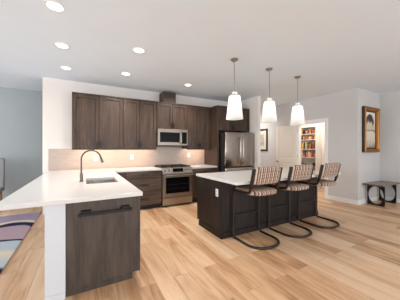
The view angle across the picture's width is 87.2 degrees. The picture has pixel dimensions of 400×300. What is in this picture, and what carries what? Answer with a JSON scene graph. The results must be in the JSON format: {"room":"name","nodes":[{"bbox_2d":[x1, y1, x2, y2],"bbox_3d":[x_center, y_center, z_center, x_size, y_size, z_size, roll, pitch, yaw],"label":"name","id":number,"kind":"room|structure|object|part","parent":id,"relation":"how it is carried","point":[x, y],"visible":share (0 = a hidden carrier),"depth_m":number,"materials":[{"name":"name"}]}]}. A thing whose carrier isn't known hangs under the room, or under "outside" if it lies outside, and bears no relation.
{"room":"kitchen","nodes":[
{"label":"kitchen","id":0,"kind":"room"},
{"bbox_2d":[0,87,42,199],"bbox_3d":[-3.826,-0.062,5.665,9.800,2.865,0.120,0,0,-29],"label":"wall","id":1,"kind":"structure","parent":0,"point":[21,110],"depth_m":5.24,"materials":[{"name":"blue paint"}]},
{"bbox_2d":[45,204,65,298],"bbox_3d":[-2.056,0.934,3.251,0.155,0.872,3.120,0,0,-29],"label":"wall","id":2,"kind":"structure","parent":0,"point":[55,215],"depth_m":1.89,"materials":[{"name":"paint"}]},
{"bbox_2d":[44,292,64,299],"bbox_3d":[-1.298,1.340,1.882,0.155,0.060,0.010,0,0,-29],"label":"baseboard","id":3,"kind":"structure","parent":2,"relation":"attached to","point":[61,296],"depth_m":1.89,"materials":[{"name":"paint"}]},
{"bbox_2d":[43,77,227,214],"bbox_3d":[-1.038,-0.062,5.661,5.166,2.865,0.132,0,0,-29],"label":"wall","id":4,"kind":"structure","parent":0,"point":[57,93],"depth_m":4.73,"materials":[{"name":"white paint"}]},
{"bbox_2d":[72,92,122,149],"bbox_3d":[-2.269,-0.579,4.686,0.995,1.192,0.398,0,0,-29],"label":"upper cabinet","id":5,"kind":"object","parent":4,"relation":"attached to","point":[97,120],"visible":1,"depth_m":4.53,"materials":[{"name":"brown wood"}]},
{"bbox_3d":[-2.412,-0.574,4.435,0.494,1.130,0.024,0,0,-29],"label":"door","id":6,"kind":"part","parent":5,"relation":"part of","materials":[{"name":"brown wood"}]},
{"bbox_3d":[-1.976,-0.574,4.676,0.485,1.130,0.024,0,0,-29],"label":"door","id":7,"kind":"part","parent":5,"relation":"part of","materials":[{"name":"brown wood"}]},
{"bbox_2d":[123,97,156,149],"bbox_3d":[-1.486,-0.579,5.120,0.785,1.192,0.398,0,0,-29],"label":"upper cabinet","id":8,"kind":"object","parent":4,"relation":"attached to","point":[139,116],"visible":0.98,"depth_m":4.98,"materials":[{"name":"brown wood"}]},
{"bbox_3d":[-1.597,-0.574,4.887,0.357,1.130,0.024,0,0,-29],"label":"door","id":9,"kind":"part","parent":8,"relation":"part of","materials":[{"name":"brown wood"}]},
{"bbox_3d":[-1.254,-0.574,5.077,0.412,1.130,0.024,0,0,-29],"label":"door","id":10,"kind":"part","parent":8,"relation":"part of","materials":[{"name":"brown wood"}]},
{"bbox_2d":[157,101,186,129],"bbox_3d":[-0.778,-0.841,5.513,0.825,0.669,0.398,0,0,-29],"label":"upper cabinet","id":11,"kind":"object","parent":4,"relation":"attached to","point":[169,115],"visible":0.89,"depth_m":5.36,"materials":[{"name":"brown wood"}]},
{"bbox_3d":[-0.886,-0.825,5.280,0.402,0.629,0.024,0,0,-29],"label":"door","id":12,"kind":"part","parent":11,"relation":"part of","materials":[{"name":"brown wood"}]},
{"bbox_2d":[159,91,175,102],"bbox_3d":[-0.854,-1.315,5.523,0.348,0.280,0.308,0,0,-29],"label":"chase","id":13,"kind":"object","parent":11,"relation":"on","point":[169,97],"visible":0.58,"depth_m":5.40,"materials":[{"name":"brown wood"}]},
{"bbox_2d":[157,128,187,146],"bbox_3d":[-0.764,-0.283,5.470,0.803,0.437,0.462,0,0,-29],"label":"microwave","id":14,"kind":"object","parent":11,"relation":"attached to","point":[165,137],"visible":0.99,"depth_m":5.32,"materials":[{"name":"metal"}]},
{"bbox_3d":[-0.760,-0.298,5.285,0.630,0.407,0.028,0,0,-29],"label":"door","id":15,"kind":"part","parent":14,"relation":"part of","materials":[{"name":"metal"}]},
{"bbox_3d":[-0.408,-0.298,5.480,0.171,0.407,0.028,0,0,-29],"label":"control panel","id":16,"kind":"part","parent":14,"relation":"part of","materials":[{"name":"metal"}]},
{"bbox_3d":[-0.525,-0.825,5.481,0.407,0.629,0.024,0,0,-29],"label":"door","id":17,"kind":"part","parent":11,"relation":"part of","materials":[{"name":"brown wood"}]},
{"bbox_2d":[182,105,210,149],"bbox_3d":[-0.096,-0.579,5.891,0.725,1.192,0.398,0,0,-29],"label":"upper cabinet","id":18,"kind":"object","parent":4,"relation":"attached to","point":[198,117],"visible":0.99,"depth_m":5.74,"materials":[{"name":"brown wood"}]},
{"bbox_3d":[-0.182,-0.574,5.671,0.352,1.130,0.024,0,0,-29],"label":"door","id":19,"kind":"part","parent":18,"relation":"part of","materials":[{"name":"brown wood"}]},
{"bbox_3d":[0.135,-0.574,5.846,0.357,1.130,0.024,0,0,-29],"label":"door","id":20,"kind":"part","parent":18,"relation":"part of","materials":[{"name":"brown wood"}]},
{"bbox_2d":[219,105,249,132],"bbox_3d":[0.829,-0.840,6.209,1.070,0.670,0.738,0,0,-29],"label":"upper cabinet","id":21,"kind":"object","parent":4,"relation":"attached to","point":[240,126],"visible":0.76,"depth_m":5.89,"materials":[{"name":"brown wood"}]},
{"bbox_3d":[0.718,-0.824,5.781,0.452,0.630,0.024,0,0,-29],"label":"door","id":22,"kind":"part","parent":21,"relation":"part of","materials":[{"name":"brown wood"}]},
{"bbox_3d":[1.185,-0.824,6.040,0.602,0.630,0.024,0,0,-29],"label":"door","id":23,"kind":"part","parent":21,"relation":"part of","materials":[{"name":"brown wood"}]},
{"bbox_2d":[0,0,399,109],"bbox_3d":[-0.468,-1.545,3.113,14.200,0.100,13.100,0,0,-29],"label":"ceiling","id":24,"kind":"structure","parent":0,"point":[334,46],"depth_m":3.00,"materials":[{"name":"paint"}]},
{"bbox_2d":[43,0,65,12],"bbox_3d":[-1.519,-1.492,2.200,0.196,0.006,0.196,0,0,-29],"label":"recessed light","id":25,"kind":"object","parent":24,"relation":"in","point":[53,5],"visible":1,"depth_m":2.19,"materials":[{"name":"white paint"}]},
{"bbox_2d":[54,42,69,48],"bbox_3d":[-1.993,-1.492,3.034,0.196,0.006,0.196,0,0,-29],"label":"recessed light","id":26,"kind":"object","parent":24,"relation":"in","point":[58,44],"visible":1,"depth_m":3.03,"materials":[{"name":"white"}]},
{"bbox_2d":[60,66,71,69],"bbox_3d":[-2.468,-1.492,3.869,0.196,0.006,0.196,0,0,-29],"label":"recessed light","id":27,"kind":"object","parent":24,"relation":"in","point":[62,67],"visible":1,"depth_m":3.85,"materials":[{"name":"white"}]},
{"bbox_2d":[132,47,145,52],"bbox_3d":[-0.924,-1.492,3.181,0.196,0.006,0.196,0,0,-29],"label":"recessed light","id":28,"kind":"object","parent":24,"relation":"in","point":[135,49],"visible":1,"depth_m":3.18,"materials":[{"name":"white"}]},
{"bbox_2d":[226,58,242,119],"bbox_3d":[0.576,-0.997,3.498,0.286,0.997,0.286,0,0,-29],"label":"pendant light","id":29,"kind":"object","parent":24,"relation":"hanging from","point":[234,110],"visible":1,"depth_m":3.41,"materials":[{"name":"white glass"}]},
{"bbox_3d":[0.576,-1.167,3.498,0.012,0.575,0.011,0,0,-29],"label":"stem","id":30,"kind":"part","parent":29,"relation":"part of","materials":[{"name":"silver metal"}]},
{"bbox_3d":[0.576,-0.690,3.498,0.286,0.384,0.286,0,0,-29],"label":"lamp shade","id":31,"kind":"part","parent":29,"relation":"part of","materials":[{"name":"white glass"}]},
{"bbox_2d":[261,68,276,122],"bbox_3d":[1.293,-0.997,3.918,0.286,0.997,0.286,0,0,-29],"label":"pendant light","id":32,"kind":"object","parent":24,"relation":"hanging from","point":[269,115],"visible":1,"depth_m":3.83,"materials":[{"name":"white glass"}]},
{"bbox_3d":[1.293,-0.690,3.918,0.286,0.384,0.286,0,0,-29],"label":"lamp shade","id":33,"kind":"part","parent":32,"relation":"part of","materials":[{"name":"white glass"}]},
{"bbox_2d":[290,76,304,125],"bbox_3d":[2.018,-0.997,4.343,0.286,0.997,0.286,0,0,-29],"label":"pendant light","id":34,"kind":"object","parent":24,"relation":"hanging from","point":[297,117],"visible":1,"depth_m":4.26,"materials":[{"name":"white glass"}]},
{"bbox_3d":[2.018,-0.690,4.343,0.286,0.384,0.286,0,0,-29],"label":"lamp shade","id":35,"kind":"part","parent":34,"relation":"part of","materials":[{"name":"white glass"}]},
{"bbox_2d":[0,189,399,299],"bbox_3d":[-0.468,1.420,3.113,14.200,0.100,13.100,0,0,-29],"label":"floor","id":36,"kind":"structure","parent":0,"point":[359,258],"depth_m":2.56,"materials":[{"name":"brown wood"}]},
{"bbox_2d":[0,158,4,200],"bbox_3d":[-4.577,0.788,4.482,0.520,1.165,0.519,0,0,-29],"label":"dining chair","id":37,"kind":"object","parent":36,"relation":"on","point":[2,160],"visible":0.95,"depth_m":4.73,"materials":[{"name":"grey fabric"}]},
{"bbox_3d":[-4.674,0.555,4.658,0.520,0.700,0.118,0,0,-29],"label":"backrest","id":38,"kind":"part","parent":37,"relation":"part of","materials":[{"name":"grey fabric"}]},
{"bbox_2d":[0,212,40,272],"bbox_3d":[-3.922,1.364,2.537,2.800,0.012,3.040,0,0,-29],"label":"rug","id":39,"kind":"object","parent":36,"relation":"on","point":[13,228],"visible":1,"depth_m":3.46,"materials":[{"name":"fabric"}]},
{"bbox_2d":[66,196,139,296],"bbox_3d":[-1.071,0.934,2.337,0.672,0.872,0.714,0,0,-29],"label":"base cabinet","id":40,"kind":"object","parent":36,"relation":"on","point":[103,236],"visible":0.89,"depth_m":2.06,"materials":[{"name":"brown wood"}]},
{"bbox_3d":[-0.917,0.603,2.056,0.480,0.045,0.074,0,0,-29],"label":"handle","id":41,"kind":"part","parent":40,"relation":"part of","materials":[{"name":"black metal"}]},
{"bbox_2d":[117,172,125,178],"bbox_3d":[-1.866,0.934,4.740,0.262,0.872,0.671,0,0,-29],"label":"base cabinet","id":42,"kind":"object","parent":36,"relation":"on","point":[122,174],"visible":0.17,"depth_m":4.49,"materials":[{"name":"brown wood"}]},
{"bbox_2d":[126,170,161,209],"bbox_3d":[-1.393,0.934,4.979,0.792,0.872,0.712,0,0,-29],"label":"base cabinet","id":43,"kind":"object","parent":36,"relation":"on","point":[149,183],"visible":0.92,"depth_m":4.76,"materials":[{"name":"brown wood"}]},
{"bbox_3d":[-1.245,0.577,4.712,0.786,0.142,0.020,0,0,-29],"label":"drawer","id":44,"kind":"part","parent":43,"relation":"part of","materials":[{"name":"brown wood"}]},
{"bbox_3d":[-1.245,0.808,4.712,0.786,0.292,0.020,0,0,-29],"label":"drawer","id":45,"kind":"part","parent":43,"relation":"part of","materials":[{"name":"brown wood"}]},
{"bbox_3d":[-1.245,1.115,4.712,0.786,0.294,0.020,0,0,-29],"label":"drawer","id":46,"kind":"part","parent":43,"relation":"part of","materials":[{"name":"brown wood"}]},
{"bbox_2d":[154,164,192,206],"bbox_3d":[-0.682,0.892,5.341,0.780,0.956,0.768,0,0,-29],"label":"gas range","id":47,"kind":"object","parent":36,"relation":"on","point":[176,178],"visible":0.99,"depth_m":5.07,"materials":[{"name":"metal"}]},
{"bbox_2d":[154,164,189,167],"bbox_3d":[-0.710,0.440,5.392,0.780,0.051,0.651,0,0,-29],"label":"cooktop","id":48,"kind":"object","parent":47,"relation":"in","point":[169,165],"depth_m":5.27,"materials":[{"name":"metal"}]},
{"bbox_3d":[-0.541,1.235,5.087,0.774,0.180,0.044,0,0,-29],"label":"warming drawer","id":49,"kind":"part","parent":47,"relation":"part of","materials":[{"name":"metal"}]},
{"bbox_3d":[-0.541,0.880,5.087,0.774,0.510,0.044,0,0,-29],"label":"oven door","id":50,"kind":"part","parent":47,"relation":"part of","materials":[{"name":"metal"}]},
{"bbox_3d":[-0.537,0.526,5.080,0.778,0.157,0.063,0,0,-29],"label":"control panel","id":51,"kind":"part","parent":47,"relation":"part of","materials":[{"name":"metal"}]},
{"bbox_3d":[-0.522,1.170,5.053,0.760,0.030,0.035,0,0,-29],"label":"handle","id":52,"kind":"part","parent":47,"relation":"part of","materials":[{"name":"metal"}]},
{"bbox_3d":[-0.514,0.628,5.038,0.750,0.034,0.076,0,0,-29],"label":"handle","id":53,"kind":"part","parent":47,"relation":"part of","materials":[{"name":"metal"}]},
{"bbox_2d":[191,168,216,202],"bbox_3d":[-0.020,0.934,5.740,0.745,0.872,0.711,0,0,-29],"label":"base cabinet","id":54,"kind":"object","parent":36,"relation":"on","point":[198,170],"visible":0.31,"depth_m":5.36,"materials":[{"name":"brown wood"}]},
{"bbox_3d":[-0.034,0.963,5.381,0.367,0.604,0.024,0,0,-29],"label":"door","id":55,"kind":"part","parent":54,"relation":"part of","materials":[{"name":"brown wood"}]},
{"bbox_2d":[190,164,216,168],"bbox_3d":[-0.029,0.475,5.751,0.750,0.041,0.687,0,0,-29],"label":"countertop","id":56,"kind":"structure","parent":54,"relation":"on","point":[201,165],"depth_m":5.52,"materials":[{"name":"white stone"}]},
{"bbox_3d":[0.128,0.580,5.473,0.739,0.151,0.020,0,0,-29],"label":"drawer","id":57,"kind":"part","parent":54,"relation":"part of","materials":[{"name":"brown wood"}]},
{"bbox_2d":[204,105,218,171],"bbox_3d":[0.323,0.098,5.952,0.055,2.545,0.698,0,0,-29],"label":"wood board","id":58,"kind":"object","parent":36,"relation":"on","point":[211,157],"visible":0.4,"depth_m":5.80,"materials":[{"name":"brown wood"}]},
{"bbox_2d":[219,131,253,171],"bbox_3d":[0.908,0.452,6.097,0.990,1.836,0.936,0,0,-29],"label":"refrigerator","id":59,"kind":"object","parent":36,"relation":"on","point":[236,150],"visible":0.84,"depth_m":5.70,"materials":[{"name":"metal"}]},
{"bbox_3d":[0.875,0.013,5.664,0.512,0.925,0.080,0,0,-29],"label":"door","id":60,"kind":"part","parent":59,"relation":"part of","materials":[{"name":"metal"}]},
{"bbox_3d":[1.084,0.891,5.780,0.990,0.778,0.080,0,0,-29],"label":"freezer drawer","id":61,"kind":"part","parent":59,"relation":"part of","materials":[{"name":"metal"}]},
{"bbox_3d":[1.310,0.013,5.906,0.472,0.925,0.080,0,0,-29],"label":"door","id":62,"kind":"part","parent":59,"relation":"part of","materials":[{"name":"metal"}]},
{"bbox_2d":[197,176,317,239],"bbox_3d":[1.186,0.934,4.126,2.439,0.872,0.832,0,0,-29],"label":"kitchen island","id":63,"kind":"object","parent":36,"relation":"on","point":[214,198],"visible":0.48,"depth_m":3.53,"materials":[{"name":"brown wood"}]},
{"bbox_3d":[0.146,0.889,3.534,0.022,0.782,0.780,0,0,-29],"label":"panel","id":64,"kind":"part","parent":63,"relation":"part of","materials":[{"name":"brown wood"}]},
{"bbox_3d":[0.684,0.889,3.400,0.787,0.782,0.016,0,0,-29],"label":"panel","id":65,"kind":"part","parent":63,"relation":"part of","materials":[{"name":"brown wood"}]},
{"bbox_3d":[1.215,1.325,4.074,2.439,0.090,0.712,0,0,-29],"label":"skirting","id":66,"kind":"part","parent":63,"relation":"part of","materials":[{"name":"brown wood"}]},
{"bbox_2d":[196,168,340,184],"bbox_3d":[1.341,0.475,3.990,2.585,0.041,1.180,0,0,-29],"label":"island countertop","id":67,"kind":"structure","parent":63,"relation":"on","point":[231,177],"depth_m":3.60,"materials":[{"name":"white stone"}]},
{"bbox_3d":[1.376,0.889,3.783,0.787,0.782,0.016,0,0,-29],"label":"panel","id":68,"kind":"part","parent":63,"relation":"part of","materials":[{"name":"brown wood"}]},
{"bbox_3d":[2.067,0.889,4.167,0.787,0.782,0.016,0,0,-29],"label":"panel","id":69,"kind":"part","parent":63,"relation":"part of","materials":[{"name":"brown wood"}]},
{"bbox_2d":[232,166,282,249],"bbox_3d":[0.873,0.809,3.138,0.565,1.122,0.568,0,0,-29],"label":"bar stool","id":70,"kind":"object","parent":36,"relation":"on","point":[260,176],"visible":1,"depth_m":2.99,"materials":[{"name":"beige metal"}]},
{"bbox_3d":[0.858,0.618,3.165,0.505,0.074,0.485,0,0,-29],"label":"seat","id":71,"kind":"part","parent":70,"relation":"part of","materials":[{"name":"fabric"}]},
{"bbox_3d":[0.960,0.375,2.981,0.495,0.255,0.103,0,0,-29],"label":"backrest","id":72,"kind":"part","parent":70,"relation":"part of","materials":[{"name":"fabric"}]},
{"bbox_2d":[267,164,313,237],"bbox_3d":[1.538,0.809,3.507,0.565,1.122,0.568,0,0,-29],"label":"bar stool","id":73,"kind":"object","parent":36,"relation":"on","point":[296,172],"visible":0.95,"depth_m":3.36,"materials":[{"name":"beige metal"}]},
{"bbox_3d":[1.523,0.618,3.533,0.505,0.074,0.485,0,0,-29],"label":"seat","id":74,"kind":"part","parent":73,"relation":"part of","materials":[{"name":"fabric"}]},
{"bbox_3d":[1.625,0.375,3.349,0.495,0.255,0.103,0,0,-29],"label":"backrest","id":75,"kind":"part","parent":73,"relation":"part of","materials":[{"name":"fabric"}]},
{"bbox_2d":[301,126,320,188],"bbox_3d":[3.851,0.290,7.600,0.305,2.160,0.900,0,0,-29],"label":"shelf","id":76,"kind":"object","parent":36,"relation":"on","point":[317,159],"visible":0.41,"depth_m":7.26,"materials":[{"name":"white paint"}]},
{"bbox_3d":[3.981,0.265,7.672,0.008,2.110,0.860,0,0,-29],"label":"panel","id":77,"kind":"part","parent":76,"relation":"part of","materials":[{"name":"white paint"}]},
{"bbox_3d":[4.064,0.290,7.215,0.305,2.160,0.020,0,0,-29],"label":"panel","id":78,"kind":"part","parent":76,"relation":"part of","materials":[{"name":"white paint"}]},
{"bbox_2d":[298,163,340,228],"bbox_3d":[2.237,0.809,3.895,0.565,1.122,0.568,0,0,-29],"label":"bar stool","id":79,"kind":"object","parent":36,"relation":"on","point":[327,169],"visible":0.94,"depth_m":3.74,"materials":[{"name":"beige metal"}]},
{"bbox_3d":[2.223,0.618,3.921,0.505,0.074,0.485,0,0,-29],"label":"seat","id":80,"kind":"part","parent":79,"relation":"part of","materials":[{"name":"fabric"}]},
{"bbox_3d":[2.325,0.375,3.737,0.495,0.255,0.103,0,0,-29],"label":"backrest","id":81,"kind":"part","parent":79,"relation":"part of","materials":[{"name":"fabric"}]},
{"bbox_2d":[363,180,399,206],"bbox_3d":[4.542,1.107,5.245,0.970,0.525,0.410,0,0,-29],"label":"bench","id":82,"kind":"object","parent":36,"relation":"on","point":[381,184],"visible":1,"depth_m":5.21,"materials":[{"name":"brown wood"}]},
{"bbox_3d":[4.287,1.125,5.117,0.040,0.489,0.345,0,0,-29],"label":"leg","id":83,"kind":"part","parent":82,"relation":"part of","materials":[{"name":"black metal"}]},
{"bbox_3d":[4.542,0.863,5.245,0.970,0.035,0.410,0,0,-29],"label":"seat","id":84,"kind":"part","parent":82,"relation":"part of","materials":[{"name":"brown wood"}]},
{"bbox_3d":[4.846,1.125,5.428,0.040,0.489,0.345,0,0,-29],"label":"leg","id":85,"kind":"part","parent":82,"relation":"part of","materials":[{"name":"black metal"}]},
{"bbox_2d":[241,96,259,168],"bbox_3d":[1.114,-0.062,6.969,0.135,2.865,2.390,0,0,-29],"label":"wall","id":86,"kind":"structure","parent":0,"point":[253,103],"depth_m":5.99,"materials":[{"name":"white paint"}]},
{"bbox_2d":[260,88,359,199],"bbox_3d":[2.273,-0.062,8.131,0.120,2.865,6.780,0,0,-29],"label":"wall","id":87,"kind":"structure","parent":0,"point":[342,109],"depth_m":5.53,"materials":[{"name":"grey paint"}]},
{"bbox_2d":[260,129,267,150],"bbox_3d":[2.303,-0.335,7.920,0.032,0.820,0.620,0,0,-29],"label":"framed print","id":88,"kind":"object","parent":87,"relation":"attached to","point":[263,132],"visible":0.59,"depth_m":7.79},
{"bbox_2d":[276,125,297,167],"bbox_3d":[2.809,0.299,6.862,0.101,2.118,0.820,0,0,-29],"label":"door","id":89,"kind":"structure","parent":87,"relation":"in","point":[286,136],"depth_m":6.86,"materials":[{"name":"beige paint"}]},
{"bbox_2d":[298,118,327,198],"bbox_3d":[3.320,0.258,6.225,0.140,2.225,1.000,0,0,-29],"label":"trim","id":90,"kind":"structure","parent":87,"relation":"attached to","point":[323,120],"depth_m":5.85,"materials":[{"name":"white paint"}]},
{"bbox_2d":[328,195,357,204],"bbox_3d":[3.684,1.315,5.447,0.014,0.110,0.715,0,0,-29],"label":"baseboard","id":91,"kind":"structure","parent":87,"relation":"attached to","point":[335,198],"depth_m":5.41,"materials":[{"name":"white paint"}]},
{"bbox_2d":[301,123,323,188],"bbox_3d":[4.361,-0.062,7.128,0.120,2.865,2.760,0,0,-29],"label":"wall","id":92,"kind":"structure","parent":0,"point":[315,124],"depth_m":7.28,"materials":[{"name":"white paint"}]},
{"bbox_2d":[360,89,379,199],"bbox_3d":[4.526,-0.062,5.573,1.340,2.865,0.120,0,0,-29],"label":"wall","id":93,"kind":"structure","parent":0,"point":[369,161],"depth_m":5.39,"materials":[{"name":"grey paint"}]},
{"bbox_2d":[358,196,378,204],"bbox_3d":[4.375,1.315,5.412,1.160,0.110,0.014,0,0,-29],"label":"baseboard","id":94,"kind":"structure","parent":93,"relation":"attached to","point":[375,198],"depth_m":5.32,"materials":[{"name":"white paint"}]},
{"bbox_2d":[362,106,379,151],"bbox_3d":[4.391,-0.490,5.383,0.790,1.150,0.076,0,0,-29],"label":"framed painting","id":95,"kind":"object","parent":93,"relation":"attached to","point":[370,116],"visible":1,"depth_m":5.42,"materials":[{"name":"brown wood"}]},
{"bbox_3d":[4.388,-0.490,5.387,0.790,1.150,0.068,0,0,-29],"label":"frame","id":96,"kind":"part","parent":95,"relation":"part of","materials":[{"name":"brown wood"}]},
{"bbox_2d":[380,90,399,198],"bbox_3d":[6.414,-0.062,3.053,0.120,2.865,6.120,0,0,-29],"label":"wall","id":97,"kind":"structure","parent":0,"point":[389,101],"depth_m":5.50,"materials":[{"name":"grey paint"}]},
{"bbox_2d":[382,196,399,202],"bbox_3d":[6.354,1.315,3.023,0.014,0.110,6.086,0,0,-29],"label":"baseboard","id":98,"kind":"structure","parent":97,"relation":"attached to","point":[386,198],"depth_m":5.49,"materials":[{"name":"white paint"}]},
{"bbox_3d":[-1.667,0.934,3.452,0.712,0.872,1.805,0,0,-29],"label":"cabinet","id":99,"kind":"object","parent":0,"visible":0},
{"bbox_2d":[0,166,161,210],"bbox_3d":[-1.431,0.475,3.570,2.238,0.041,3.142,0,0,-29],"label":"countertop","id":100,"kind":"structure","parent":99,"relation":"on","point":[56,187],"depth_m":2.36,"materials":[{"name":"white stone"}]},
{"bbox_2d":[79,150,103,181],"bbox_3d":[-1.528,0.232,2.969,0.318,0.446,0.142,0,0,-29],"label":"faucet","id":101,"kind":"object","parent":100,"relation":"on","point":[101,159],"visible":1,"depth_m":2.94,"materials":[{"name":"silver metal"}]},
{"bbox_3d":[-1.555,0.179,3.002,0.269,0.341,0.023,0,0,-29],"label":"spout","id":102,"kind":"part","parent":101,"relation":"part of","materials":[{"name":"silver metal"}]},
{"bbox_2d":[86,179,115,183],"bbox_3d":[-1.450,0.570,3.090,0.452,0.146,0.682,0,0,-29],"label":"sink","id":103,"kind":"object","parent":100,"relation":"in","point":[107,180],"visible":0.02,"depth_m":3.37,"materials":[{"name":"metal"}]}
]}

